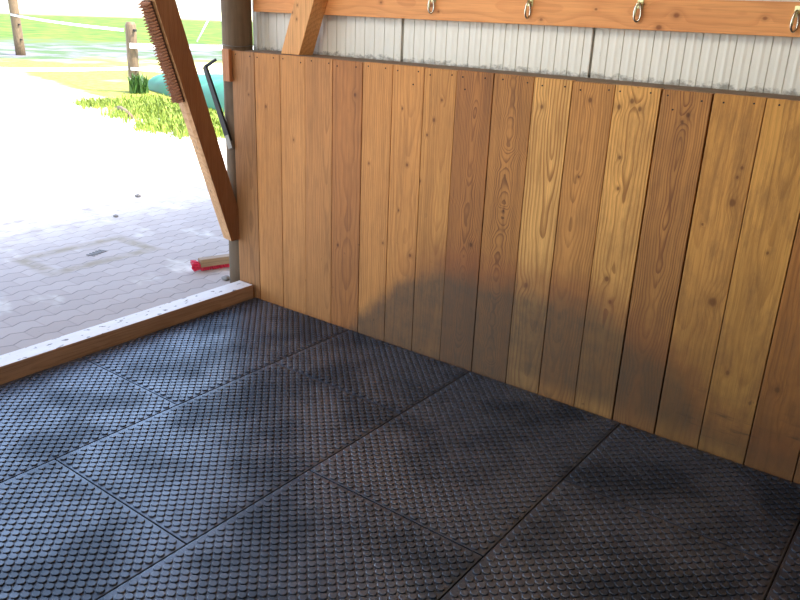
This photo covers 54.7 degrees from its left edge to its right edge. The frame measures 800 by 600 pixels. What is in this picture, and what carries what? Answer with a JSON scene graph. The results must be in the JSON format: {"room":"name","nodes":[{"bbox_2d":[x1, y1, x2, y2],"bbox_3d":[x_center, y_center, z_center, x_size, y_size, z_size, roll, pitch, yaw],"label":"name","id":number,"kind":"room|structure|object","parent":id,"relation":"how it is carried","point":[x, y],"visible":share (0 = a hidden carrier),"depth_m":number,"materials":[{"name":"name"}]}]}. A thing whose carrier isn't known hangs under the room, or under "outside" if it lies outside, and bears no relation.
{"room":"horse stable","nodes":[
{"label":"horse stable","id":0,"kind":"room"},
{"bbox_2d":[0,155,229,354],"bbox_3d":[-2.341,-0.415,5.600,3.510,0.120,14.000,17,25,34],"label":"paving","id":1,"kind":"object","parent":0,"point":[50,288],"visible":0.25,"depth_m":5.32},
{"bbox_2d":[86,249,106,255],"bbox_3d":[-2.035,-0.316,5.190,0.064,0.005,0.132,9,21,16],"label":"drain grate","id":2,"kind":"object","parent":1,"relation":"on","point":[99,250],"visible":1,"depth_m":5.18,"materials":[{"name":"metal"}]},
{"bbox_2d":[190,254,228,271],"bbox_3d":[-1.138,-0.250,5.002,0.433,0.079,0.065,-11,24,-31],"label":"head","id":3,"kind":"object","parent":1,"relation":"on","point":[217,261],"visible":0.69,"depth_m":4.93},
{"bbox_2d":[221,275,229,280],"bbox_3d":[-1.075,-0.137,4.782,0.055,0.039,0.048,17,25,34],"label":"stone","id":4,"kind":"object","parent":1,"relation":"on","point":[226,277],"visible":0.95,"depth_m":4.77,"materials":[{"name":"grey stone"}]},
{"bbox_2d":[221,0,253,282],"bbox_3d":[-0.892,-1.283,4.264,0.182,2.652,0.186,-6,22,-20],"label":"pole","id":5,"kind":"object","parent":1,"relation":"on","point":[236,15],"visible":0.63,"depth_m":4.17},
{"bbox_2d":[150,0,238,240],"bbox_3d":[-1.147,-1.223,3.886,0.086,2.038,0.729,17,25,34],"label":"brace","id":6,"kind":"object","parent":5,"relation":"attached to","point":[195,112],"visible":0.98,"depth_m":4.08,"materials":[{"name":"brown wood"}]},
{"bbox_2d":[138,0,184,102],"bbox_3d":[-1.184,-1.224,3.840,0.075,0.489,0.198,17,25,34],"label":"brush","id":7,"kind":"object","parent":6,"relation":"attached to","point":[150,16],"visible":1,"depth_m":3.82,"materials":[{"name":"brown plastic"}]},
{"bbox_2d":[203,59,233,148],"bbox_3d":[-1.000,-1.090,4.298,0.222,0.479,0.042,17,25,34],"label":"bar","id":8,"kind":"object","parent":5,"relation":"attached to","point":[220,114],"visible":1,"depth_m":4.29,"materials":[{"name":"metal"}]},
{"bbox_2d":[222,48,232,81],"bbox_3d":[-0.928,-1.263,4.158,0.054,0.168,0.024,17,25,34],"label":"wood block","id":9,"kind":"object","parent":5,"relation":"attached to","point":[226,53],"visible":1,"depth_m":4.15,"materials":[{"name":"brown wood"}]},
{"bbox_2d":[0,4,252,188],"bbox_3d":[-35.339,-27.985,75.598,140.000,0.001,200.000,17,25,34],"label":"ground","id":10,"kind":"structure","parent":0,"point":[45,136],"depth_m":13.94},
{"bbox_2d":[8,0,25,54],"bbox_3d":[-10.883,-7.938,21.912,0.378,2.111,0.270,17,25,34],"label":"fence post","id":11,"kind":"object","parent":10,"relation":"on","point":[16,25],"visible":0.9,"depth_m":21.91,"materials":[{"name":"brown wood"}]},
{"bbox_2d":[115,106,133,118],"bbox_3d":[-4.102,-2.812,11.512,0.096,0.095,1.063,-10,24,-29],"label":"stick","id":12,"kind":"object","parent":10,"relation":"on","point":[118,107],"visible":0.57,"depth_m":11.36,"materials":[{"name":"brown wood"}]},
{"bbox_2d":[125,22,139,91],"bbox_3d":[-4.883,-4.392,14.175,0.276,1.333,0.208,17,25,34],"label":"fence post","id":13,"kind":"object","parent":10,"relation":"on","point":[130,27],"visible":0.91,"depth_m":14.04,"materials":[{"name":"brown wood"}]},
{"bbox_2d":[0,67,127,70],"bbox_3d":[-6.277,-4.056,13.553,2.872,0.085,0.004,-7,22,-24],"label":"tape","id":14,"kind":"object","parent":13,"relation":"attached to","point":[1,68],"visible":1,"depth_m":13.69,"materials":[{"name":"white plastic"}]},
{"bbox_2d":[10,14,123,30],"bbox_3d":[-7.955,-6.421,17.811,0.004,0.080,10.304,-12,25,-34],"label":"tape","id":15,"kind":"object","parent":13,"relation":"attached to","point":[26,17],"visible":1,"depth_m":16.57,"materials":[{"name":"white plastic"}]},
{"bbox_2d":[130,43,221,49],"bbox_3d":[-3.555,-4.907,14.982,3.462,0.120,0.004,-15,27,-39],"label":"tape","id":16,"kind":"object","parent":13,"relation":"attached to","point":[132,45],"visible":0.37,"depth_m":14.68,"materials":[{"name":"white plastic"}]},
{"bbox_2d":[131,67,222,74],"bbox_3d":[-3.431,-4.144,14.096,2.942,0.080,0.004,2,20,-1],"label":"tape","id":17,"kind":"object","parent":13,"relation":"attached to","point":[132,68],"visible":0.3,"depth_m":14.08,"materials":[{"name":"white plastic"}]},
{"bbox_2d":[126,72,148,93],"bbox_3d":[-4.797,-3.986,14.143,0.375,0.398,0.392,21,27,41],"label":"clump","id":18,"kind":"object","parent":10,"relation":"on","point":[140,84],"visible":0.96,"depth_m":14.14,"materials":[{"name":"green plant"}]},
{"bbox_2d":[72,92,224,140],"bbox_3d":[-3.512,-2.819,11.558,1.874,0.120,4.820,-13,25,-35],"label":"grass verge","id":19,"kind":"object","parent":10,"relation":"on","point":[146,109],"visible":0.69,"depth_m":11.37,"materials":[{"name":"green plant"}]},
{"bbox_2d":[148,74,223,111],"bbox_3d":[-3.129,-3.770,13.571,1.240,0.522,4.950,-12,25,-34],"label":"heap","id":20,"kind":"object","parent":10,"relation":"on","point":[156,83],"visible":0.26,"depth_m":13.20,"materials":[{"name":"teal plastic"}]},
{"bbox_2d":[196,14,211,41],"bbox_3d":[-8.502,-11.793,33.547,0.730,1.185,0.070,-8,23,-26],"label":"stake","id":21,"kind":"object","parent":10,"relation":"on","point":[210,14],"visible":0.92,"depth_m":33.52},
{"bbox_2d":[232,50,799,483],"bbox_3d":[0.635,-0.261,3.401,3.774,1.387,0.204,17,25,34],"label":"wall","id":22,"kind":"structure","parent":0,"point":[624,252],"depth_m":3.27,"materials":[{"name":"brown wood"}]},
{"bbox_2d":[281,0,327,54],"bbox_3d":[-0.313,-1.779,3.621,0.611,1.228,0.102,17,25,34],"label":"brace","id":23,"kind":"object","parent":22,"relation":"on","point":[306,18],"visible":1,"depth_m":3.86,"materials":[{"name":"brown wood"}]},
{"bbox_2d":[252,0,799,95],"bbox_3d":[1.546,-0.629,2.707,5.910,2.600,0.042,17,25,34],"label":"wall","id":24,"kind":"structure","parent":0,"point":[750,63],"depth_m":3.21,"materials":[{"name":"white metal"}]},
{"bbox_2d":[253,0,799,36],"bbox_3d":[0.757,-1.150,3.091,3.822,0.113,0.064,17,25,34],"label":"hook rail","id":25,"kind":"object","parent":24,"relation":"attached to","point":[762,18],"visible":1,"depth_m":3.04,"materials":[{"name":"brown wood"}]},
{"bbox_2d":[427,0,435,13],"bbox_3d":[0.142,-1.327,3.461,0.030,0.088,0.029,17,25,34],"label":"hook","id":26,"kind":"object","parent":25,"relation":"attached to","point":[433,1],"visible":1,"depth_m":3.46,"materials":[{"name":"yellow metal"}]},
{"bbox_2d":[524,0,532,18],"bbox_3d":[0.529,-1.205,3.189,0.024,0.088,0.034,17,25,34],"label":"hook","id":27,"kind":"object","parent":25,"relation":"attached to","point":[529,3],"visible":1,"depth_m":3.19,"materials":[{"name":"yellow metal"}]},
{"bbox_2d":[633,0,643,22],"bbox_3d":[0.903,-1.098,2.931,0.031,0.088,0.028,17,25,34],"label":"hook","id":28,"kind":"object","parent":25,"relation":"attached to","point":[639,5],"visible":1,"depth_m":2.93,"materials":[{"name":"yellow metal"}]},
{"bbox_2d":[790,6,799,32],"bbox_3d":[1.344,-0.953,2.625,0.026,0.088,0.032,17,25,34],"label":"hook","id":29,"kind":"object","parent":25,"relation":"attached to","point":[796,14],"visible":1,"depth_m":2.62,"materials":[{"name":"yellow metal"}]},
{"bbox_2d":[482,481,799,599],"bbox_3d":[-0.248,1.409,0.970,5.840,0.104,5.800,17,25,34],"label":"floor","id":30,"kind":"structure","parent":0,"point":[792,481],"depth_m":2.49,"materials":[{"name":"rubber"}]},
{"bbox_2d":[0,357,176,482],"bbox_3d":[-1.573,0.506,3.067,0.722,0.018,1.116,17,25,34],"label":"rubber mat","id":31,"kind":"object","parent":30,"relation":"on","point":[46,415],"visible":1,"depth_m":3.20,"materials":[{"name":"black rubber"}]},
{"bbox_2d":[0,460,185,599],"bbox_3d":[-1.315,0.828,2.235,0.759,0.018,1.116,17,25,34],"label":"rubber mat","id":32,"kind":"object","parent":30,"relation":"on","point":[63,537],"visible":1,"depth_m":2.44,"materials":[{"name":"black rubber"}]},
{"bbox_2d":[0,280,252,384],"bbox_3d":[-2.412,0.584,2.662,0.116,0.092,5.000,17,25,34],"label":"threshold timber","id":33,"kind":"object","parent":30,"relation":"on","point":[20,363],"visible":1,"depth_m":3.85,"materials":[{"name":"brown wood"}]},
{"bbox_2d":[82,297,348,404],"bbox_3d":[-0.897,0.218,3.913,0.722,0.018,1.116,17,25,34],"label":"rubber mat","id":34,"kind":"object","parent":30,"relation":"on","point":[180,363],"visible":1,"depth_m":3.83,"materials":[{"name":"black rubber"}]},
{"bbox_2d":[56,363,399,544],"bbox_3d":[-0.639,0.539,3.080,0.759,0.018,1.116,17,25,34],"label":"rubber mat","id":35,"kind":"object","parent":30,"relation":"on","point":[188,468],"visible":1,"depth_m":2.97,"materials":[{"name":"black rubber"}]},
{"bbox_2d":[98,471,481,599],"bbox_3d":[-0.375,0.867,2.232,0.752,0.018,1.116,17,25,34],"label":"rubber mat","id":36,"kind":"object","parent":30,"relation":"on","point":[312,537],"visible":1,"depth_m":2.41,"materials":[{"name":"black rubber"}]},
{"bbox_2d":[275,330,469,413],"bbox_3d":[-0.134,0.324,3.712,0.759,0.018,0.551,17,25,34],"label":"rubber mat","id":37,"kind":"object","parent":30,"relation":"on","point":[389,376],"visible":1,"depth_m":3.67,"materials":[{"name":"black rubber"}]},
{"bbox_2d":[310,371,619,557],"bbox_3d":[0.301,0.579,3.078,0.752,0.018,1.116,17,25,34],"label":"rubber mat","id":38,"kind":"object","parent":30,"relation":"on","point":[467,463],"visible":1,"depth_m":2.97,"materials":[{"name":"black rubber"}]},
{"bbox_2d":[441,480,777,599],"bbox_3d":[0.566,0.903,2.240,0.748,0.018,1.116,17,25,34],"label":"rubber mat","id":39,"kind":"object","parent":30,"relation":"on","point":[578,543],"visible":1,"depth_m":2.44,"materials":[{"name":"black rubber"}]},
{"bbox_2d":[564,423,799,567],"bbox_3d":[1.072,0.687,2.872,0.748,0.018,0.551,17,25,34],"label":"rubber mat","id":40,"kind":"object","parent":30,"relation":"on","point":[753,512],"visible":1,"depth_m":2.83,"materials":[{"name":"black rubber"}]},
{"bbox_2d":[766,524,799,599],"bbox_3d":[1.500,0.940,2.241,0.748,0.018,1.116,17,25,34],"label":"rubber mat","id":41,"kind":"object","parent":30,"relation":"on","point":[786,584],"visible":1,"depth_m":2.40,"materials":[{"name":"black rubber"}]}
]}

